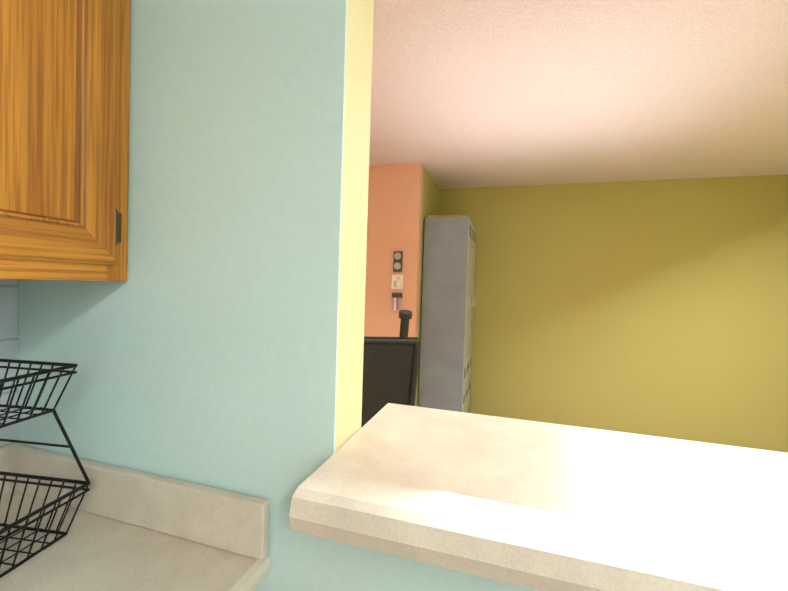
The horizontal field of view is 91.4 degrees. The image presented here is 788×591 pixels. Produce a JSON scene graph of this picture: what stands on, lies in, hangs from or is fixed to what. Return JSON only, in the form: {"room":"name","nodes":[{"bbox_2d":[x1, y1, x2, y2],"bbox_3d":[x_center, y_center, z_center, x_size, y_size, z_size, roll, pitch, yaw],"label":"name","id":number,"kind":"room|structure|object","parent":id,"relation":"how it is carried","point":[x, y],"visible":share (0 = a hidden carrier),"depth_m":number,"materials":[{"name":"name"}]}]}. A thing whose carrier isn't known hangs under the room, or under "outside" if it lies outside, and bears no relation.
{"room":"kitchen","nodes":[
{"label":"kitchen","id":0,"kind":"room"},
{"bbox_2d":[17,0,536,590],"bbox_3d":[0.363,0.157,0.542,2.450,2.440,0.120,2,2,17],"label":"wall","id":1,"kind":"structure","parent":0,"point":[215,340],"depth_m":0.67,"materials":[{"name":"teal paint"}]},
{"bbox_2d":[0,444,11,502],"bbox_3d":[-1.014,0.399,0.244,0.001,0.135,1.252,2,2,17],"label":"backsplash","id":2,"kind":"structure","parent":1,"relation":"attached to","point":[5,451],"depth_m":0.81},
{"bbox_2d":[12,443,270,573],"bbox_3d":[-0.520,0.401,0.749,0.653,0.135,0.001,2,2,17],"label":"backsplash","id":3,"kind":"structure","parent":1,"relation":"attached to","point":[232,525],"depth_m":0.70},
{"bbox_2d":[289,403,787,590],"bbox_3d":[0.490,0.302,0.519,1.180,0.056,0.415,2,2,17],"label":"bar countertop","id":4,"kind":"structure","parent":1,"relation":"attached to","point":[538,506],"depth_m":0.49,"materials":[{"name":"laminate"}]},
{"bbox_2d":[364,163,422,401],"bbox_3d":[-0.726,0.040,3.663,1.950,2.440,0.100,2,2,17],"label":"wall","id":5,"kind":"structure","parent":0,"point":[394,218],"depth_m":3.39,"materials":[{"name":"paint"}]},
{"bbox_2d":[391,293,401,310],"bbox_3d":[0.024,0.054,3.369,0.095,0.155,0.026,2,2,17],"label":"key rack","id":6,"kind":"object","parent":5,"relation":"attached to","point":[398,296],"visible":0.98,"depth_m":3.36,"materials":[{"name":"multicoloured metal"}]},
{"bbox_2d":[391,275,402,288],"bbox_3d":[0.028,-0.119,3.371,0.100,0.125,0.014,2,2,17],"label":"picture frame","id":7,"kind":"object","parent":5,"relation":"attached to","point":[397,282],"visible":1,"depth_m":3.37,"materials":[{"name":"paper"}]},
{"bbox_2d":[393,251,402,271],"bbox_3d":[0.033,-0.298,3.362,0.080,0.180,0.023,2,2,17],"label":"picture","id":8,"kind":"object","parent":5,"relation":"attached to","point":[397,262],"visible":0.98,"depth_m":3.35},
{"bbox_2d":[415,166,439,406],"bbox_3d":[0.307,0.067,3.883,0.100,2.440,0.920,2,2,17],"label":"wall strip","id":9,"kind":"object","parent":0,"point":[430,197],"visible":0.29,"depth_m":3.53,"materials":[{"name":"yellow paint"}]},
{"bbox_2d":[369,0,787,188],"bbox_3d":[0.655,-1.131,2.460,5.400,0.050,3.762,2,2,17],"label":"ceiling","id":10,"kind":"structure","parent":0,"point":[480,93],"depth_m":2.03,"materials":[{"name":"white paint"}]},
{"bbox_2d":[439,174,787,452],"bbox_3d":[2.028,0.124,3.791,3.250,2.440,0.100,2,2,17],"label":"wall","id":11,"kind":"structure","parent":0,"point":[658,308],"depth_m":3.65,"materials":[{"name":"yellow paint"}]},
{"bbox_3d":[-0.213,1.401,-0.075,5.400,0.050,9.200,2,2,17],"label":"floor","id":12,"kind":"structure","parent":0,"visible":0},
{"bbox_2d":[0,499,267,590],"bbox_3d":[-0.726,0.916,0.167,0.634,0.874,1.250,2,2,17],"label":"countertop","id":13,"kind":"structure","parent":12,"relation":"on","point":[92,556],"depth_m":0.62,"materials":[{"name":"stone"}]},
{"bbox_2d":[0,359,90,577],"bbox_3d":[-0.712,0.272,0.580,0.286,0.306,0.286,2,2,8],"label":"wire basket","id":14,"kind":"object","parent":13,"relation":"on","point":[85,483],"visible":1,"depth_m":0.67,"materials":[{"name":"black metal"}]},
{"bbox_2d":[361,310,420,427],"bbox_3d":[-0.141,0.684,1.677,0.592,1.294,0.809,2,2,17],"label":"office chair","id":15,"kind":"object","parent":12,"relation":"on","point":[390,368],"visible":0.12,"depth_m":1.40,"materials":[{"name":"plastic"}]},
{"bbox_2d":[418,216,475,412],"bbox_3d":[0.552,0.297,3.780,0.423,2.000,0.743,2,2,17],"label":"lockers","id":16,"kind":"object","parent":12,"relation":"on","point":[448,280],"visible":0.92,"depth_m":3.43,"materials":[{"name":"metal"}]},
{"bbox_2d":[427,215,466,216],"bbox_3d":[0.545,-0.713,3.683,0.348,0.021,0.520,2,2,17],"label":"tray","id":17,"kind":"object","parent":16,"relation":"on","point":[447,216],"visible":0.25,"depth_m":3.43,"materials":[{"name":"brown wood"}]},
{"bbox_3d":[-1.613,0.151,-1.585,0.100,2.440,5.338,2,2,17],"label":"wall","id":18,"kind":"structure","parent":0,"visible":0},
{"bbox_2d":[0,279,17,446],"bbox_3d":[-1.342,0.005,-0.897,0.008,0.689,3.618,2,2,17],"label":"wall tile","id":19,"kind":"structure","parent":18,"relation":"attached to","point":[8,318],"depth_m":0.82,"materials":[{"name":"tile"}]},
{"bbox_2d":[0,0,130,280],"bbox_3d":[-0.805,-0.403,0.168,0.370,0.762,1.250,2,2,17],"label":"upper cabinet","id":20,"kind":"object","parent":18,"relation":"attached to","point":[64,111],"visible":1,"depth_m":0.62,"materials":[{"name":"brown wood"}]}
]}

